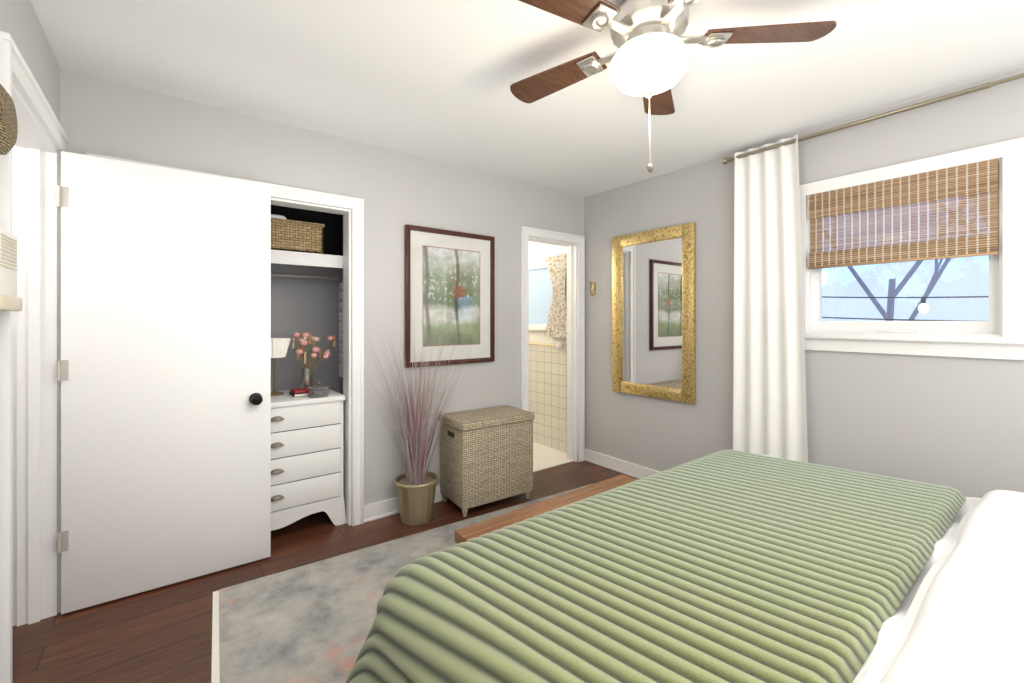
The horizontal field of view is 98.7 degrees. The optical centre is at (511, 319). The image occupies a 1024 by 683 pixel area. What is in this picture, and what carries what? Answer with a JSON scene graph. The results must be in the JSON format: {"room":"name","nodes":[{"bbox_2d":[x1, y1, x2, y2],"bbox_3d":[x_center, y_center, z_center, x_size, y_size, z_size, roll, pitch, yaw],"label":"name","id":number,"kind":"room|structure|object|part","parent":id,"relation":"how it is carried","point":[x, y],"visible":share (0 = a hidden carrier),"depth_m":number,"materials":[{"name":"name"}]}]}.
{"room":"bedroom","nodes":[
{"label":"bedroom","id":0,"kind":"room"},
{"bbox_2d":[0,0,63,128],"bbox_3d":[-0.928,0.080,0.452,0.120,2.440,4.040,0,0,-38],"label":"wall","id":1,"kind":"structure","parent":0,"point":[18,18],"depth_m":1.63,"materials":[{"name":"grey paint"}]},
{"bbox_2d":[0,84,17,154],"bbox_3d":[-1.289,-0.500,1.083,0.075,0.400,0.400,0,0,-38],"label":"straw hat","id":2,"kind":"object","parent":1,"relation":"hanging from","point":[8,128],"visible":1,"depth_m":1.09,"materials":[{"name":"beige wicker"}]},
{"bbox_2d":[0,228,22,310],"bbox_3d":[-1.376,-0.133,1.177,0.060,0.215,0.185,0,0,-38],"label":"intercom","id":3,"kind":"object","parent":1,"relation":"attached to","point":[10,300],"visible":1,"depth_m":1.18,"materials":[{"name":"white plastic"}]},
{"bbox_2d":[0,31,68,682],"bbox_3d":[-1.801,0.236,1.586,0.170,2.127,0.936,0,0,-38],"label":"door frame","id":4,"kind":"structure","parent":1,"relation":"attached to","point":[30,426],"depth_m":1.88,"materials":[{"name":"white wood"}]},
{"bbox_2d":[57,151,270,613],"bbox_3d":[-1.636,0.274,2.140,0.822,2.028,0.109,0,0,-36],"label":"entry door","id":5,"kind":"structure","parent":1,"relation":"in","point":[164,370],"depth_m":2.12,"materials":[{"name":"white"}]},
{"bbox_2d":[64,69,583,504],"bbox_3d":[-0.724,0.080,3.078,3.420,2.440,0.140,0,0,-38],"label":"wall","id":6,"kind":"structure","parent":0,"point":[102,116],"depth_m":2.90,"materials":[{"name":"grey paint"}]},
{"bbox_2d":[86,152,363,525],"bbox_3d":[-1.695,0.080,2.738,1.510,2.440,0.808,0,0,-38],"label":"closet","id":7,"kind":"object","parent":6,"relation":"in","point":[302,305],"depth_m":2.87,"materials":[{"name":"grey wood"}]},
{"bbox_2d":[271,250,342,269],"bbox_3d":[-1.730,-0.380,2.784,1.428,0.080,0.609,0,0,-38],"label":"closet shelf","id":8,"kind":"object","parent":7,"relation":"attached to","point":[298,259],"visible":0.07,"depth_m":2.76,"materials":[{"name":"white paint"}]},
{"bbox_2d":[271,214,324,253],"bbox_3d":[-1.508,-0.536,2.792,0.533,0.228,0.332,0,0,-38],"label":"basket","id":9,"kind":"object","parent":8,"relation":"on","point":[296,236],"visible":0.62,"depth_m":2.73,"materials":[{"name":"brown wicker"}]},
{"bbox_3d":[-1.740,-0.300,2.796,1.428,0.028,0.028,0,0,-38],"label":"closet rail","id":10,"kind":"part","parent":7,"relation":"part of","materials":[{"name":"silver metal"}]},
{"bbox_2d":[339,278,342,376],"bbox_3d":[-1.156,0.050,3.059,0.016,0.706,0.286,0,0,-38],"label":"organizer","id":11,"kind":"object","parent":7,"relation":"hanging from","point":[341,329],"visible":0.23,"depth_m":3.14,"materials":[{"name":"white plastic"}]},
{"bbox_2d":[364,486,442,522],"bbox_3d":[-0.440,1.248,3.222,1.305,0.105,0.022,0,0,-38],"label":"baseboard","id":12,"kind":"structure","parent":6,"relation":"attached to","point":[380,509],"depth_m":2.90,"materials":[{"name":"white wood"}]},
{"bbox_2d":[405,224,494,367],"bbox_3d":[-0.434,-0.163,3.217,0.740,0.975,0.028,0,0,-38],"label":"framed art","id":13,"kind":"object","parent":6,"relation":"attached to","point":[449,283],"visible":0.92,"depth_m":3.19,"materials":[{"name":"white paper"}]},
{"bbox_2d":[520,226,584,461],"bbox_3d":[0.333,0.264,3.893,0.744,2.072,0.148,0,0,-38],"label":"door frame","id":14,"kind":"structure","parent":6,"relation":"attached to","point":[574,244],"depth_m":4.04,"materials":[{"name":"white wood"}]},
{"bbox_2d":[12,442,638,682],"bbox_3d":[-0.633,1.347,1.769,5.160,0.106,5.760,0,0,-38],"label":"floor","id":15,"kind":"structure","parent":0,"point":[162,634],"depth_m":1.94,"materials":[{"name":"brown wood"}]},
{"bbox_2d":[271,389,346,530],"bbox_3d":[-1.507,0.890,2.739,0.804,0.820,0.478,0,0,-38],"label":"dresser","id":16,"kind":"object","parent":15,"relation":"on","point":[306,455],"visible":0.58,"depth_m":2.67,"materials":[{"name":"white paint"}]},
{"bbox_2d":[271,338,290,395],"bbox_3d":[-1.522,0.299,2.826,0.182,0.360,0.182,0,0,-38],"label":"light","id":17,"kind":"object","parent":16,"relation":"on","point":[279,347],"visible":0.69,"depth_m":2.79,"materials":[{"name":"white fabric"}]},
{"bbox_2d":[289,387,308,396],"bbox_3d":[-1.316,0.461,2.845,0.200,0.036,0.142,0,0,-38],"label":"books","id":18,"kind":"object","parent":16,"relation":"on","point":[297,392],"visible":0.54,"depth_m":2.77,"materials":[{"name":"red paper"}]},
{"bbox_2d":[292,332,335,387],"bbox_3d":[-1.336,0.280,2.985,0.266,0.399,0.373,0,0,-38],"label":"vase","id":19,"kind":"object","parent":16,"relation":"on","point":[306,377],"visible":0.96,"depth_m":2.93,"materials":[{"name":"clear glass"}]},
{"bbox_2d":[308,382,328,397],"bbox_3d":[-1.212,0.432,2.760,0.120,0.093,0.120,0,0,-38],"label":"glass jar","id":20,"kind":"object","parent":16,"relation":"on","point":[318,390],"visible":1,"depth_m":2.72,"materials":[{"name":"white"}]},
{"bbox_2d":[211,484,591,682],"bbox_3d":[0.445,1.294,1.541,2.490,0.009,3.000,0,0,-34],"label":"rug","id":21,"kind":"object","parent":15,"relation":"on","point":[311,623],"visible":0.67,"depth_m":1.93,"materials":[{"name":"white carpet"}]},
{"bbox_2d":[345,449,1023,682],"bbox_3d":[0.945,0.716,1.092,2.308,1.132,2.455,0,0,-38],"label":"bed","id":22,"kind":"object","parent":21,"relation":"on","point":[728,566],"visible":1,"depth_m":1.09,"materials":[{"name":"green fabric"}]},
{"bbox_2d":[361,330,486,525],"bbox_3d":[-0.523,0.669,2.722,0.922,1.262,0.648,0,0,-38],"label":"potted plant","id":23,"kind":"object","parent":15,"relation":"on","point":[415,484],"visible":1,"depth_m":2.78,"materials":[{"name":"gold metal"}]},
{"bbox_2d":[439,405,534,516],"bbox_3d":[-0.179,0.988,3.183,0.602,0.625,0.369,0,0,-35],"label":"hamper","id":24,"kind":"object","parent":15,"relation":"on","point":[486,455],"visible":1,"depth_m":3.03,"materials":[{"name":"wicker"}]},
{"bbox_2d":[30,0,1023,197],"bbox_3d":[-0.633,-1.190,1.769,5.160,0.100,5.760,0,0,-38],"label":"ceiling","id":25,"kind":"structure","parent":0,"point":[434,80],"depth_m":2.00,"materials":[{"name":"white paint"}]},
{"bbox_2d":[510,0,836,172],"bbox_3d":[0.455,-0.830,1.571,1.170,0.619,1.187,0,0,-38],"label":"ceiling fan","id":26,"kind":"object","parent":25,"relation":"hanging from","point":[649,59],"visible":1,"depth_m":1.51,"materials":[{"name":"brown wood"}]},
{"bbox_2d":[529,68,1023,497],"bbox_3d":[1.383,0.080,3.257,0.150,2.440,5.640,0,0,-38],"label":"wall","id":27,"kind":"structure","parent":0,"point":[948,422],"depth_m":2.58,"materials":[{"name":"grey paint"}]},
{"bbox_2d":[529,264,552,330],"bbox_3d":[0.290,-0.235,4.637,0.125,0.690,0.800,0,0,-38],"label":"window","id":28,"kind":"structure","parent":27,"relation":"in","point":[540,292],"depth_m":4.67,"materials":[{"name":"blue glass"}]},
{"bbox_2d":[529,343,562,347],"bbox_3d":[0.260,0.250,4.569,0.074,0.050,0.710,0,0,-38],"label":"towel rail","id":29,"kind":"object","parent":27,"relation":"attached to","point":[558,345],"visible":0.54,"depth_m":4.35,"materials":[{"name":"beige wood"}]},
{"bbox_2d":[529,253,566,337],"bbox_3d":[0.246,-0.235,4.552,0.036,0.811,0.960,0,0,-38],"label":"curtain","id":30,"kind":"object","parent":27,"relation":"hanging from","point":[557,316],"visible":0.98,"depth_m":4.28,"materials":[{"name":"beige fabric"}]},
{"bbox_2d":[590,282,594,294],"bbox_3d":[0.738,-0.285,4.010,0.018,0.120,0.050,0,0,-38],"label":"switch plate","id":31,"kind":"object","parent":27,"relation":"attached to","point":[592,288],"visible":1,"depth_m":4.01,"materials":[{"name":"gold metal"}]},
{"bbox_2d":[585,449,658,478],"bbox_3d":[1.828,1.248,2.590,0.025,0.105,3.800,0,0,-38],"label":"baseboard","id":32,"kind":"structure","parent":27,"relation":"attached to","point":[634,470],"depth_m":3.77,"materials":[{"name":"white wood"}]},
{"bbox_2d":[612,222,695,403],"bbox_3d":[1.104,-0.050,3.512,0.032,1.330,0.755,0,0,-38],"label":"mirror","id":33,"kind":"object","parent":27,"relation":"attached to","point":[654,313],"visible":1,"depth_m":3.47,"materials":[{"name":"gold metal"}]},
{"bbox_2d":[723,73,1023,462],"bbox_3d":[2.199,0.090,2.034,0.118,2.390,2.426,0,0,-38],"label":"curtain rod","id":34,"kind":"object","parent":27,"relation":"attached to","point":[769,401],"visible":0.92,"depth_m":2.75,"materials":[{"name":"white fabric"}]},
{"bbox_2d":[732,134,810,462],"bbox_3d":[1.609,0.090,2.743,0.053,2.390,0.437,0,0,-38],"label":"curtain","id":35,"kind":"object","parent":34,"relation":"hanging from","point":[770,414],"depth_m":2.75,"materials":[{"name":"white fabric"}]},
{"bbox_2d":[799,137,1023,359],"bbox_3d":[2.057,-0.320,2.372,0.170,1.000,0.965,0,0,-38],"label":"window","id":36,"kind":"structure","parent":27,"relation":"in","point":[999,334],"depth_m":2.18,"materials":[{"name":"white wood"}]},
{"bbox_2d":[808,158,997,268],"bbox_3d":[2.016,-0.525,2.340,0.022,0.445,0.765,0,0,-38],"label":"window blind","id":37,"kind":"object","parent":36,"relation":"attached to","point":[975,179],"visible":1,"depth_m":2.28,"materials":[{"name":"beige"}]},
{"bbox_3d":[2.084,-0.345,2.393,0.004,0.730,0.715,0,0,-38],"label":"glass","id":38,"kind":"part","parent":36,"relation":"part of","materials":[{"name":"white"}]},
{"label":"outside","id":39,"kind":"structure","parent":0,"visible":0},
{"bbox_2d":[822,194,988,320],"bbox_3d":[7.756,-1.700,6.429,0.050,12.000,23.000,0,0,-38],"label":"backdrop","id":40,"kind":"structure","parent":39,"point":[966,280],"depth_m":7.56,"materials":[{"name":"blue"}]},
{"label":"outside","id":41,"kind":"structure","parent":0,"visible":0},
{"bbox_2d":[822,296,988,320],"bbox_3d":[3.456,-0.151,3.346,0.336,0.350,4.601,0,0,-38],"label":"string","id":42,"kind":"object","parent":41,"point":[924,308],"depth_m":3.52,"materials":[{"name":"black metal"}]},
{"bbox_2d":[822,194,988,320],"bbox_3d":[5.423,-2.325,5.369,1.755,10.256,5.911,0,0,-38],"label":"tree","id":43,"kind":"object","parent":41,"point":[936,275],"depth_m":6.26,"materials":[{"name":"blue plant"}]}
]}

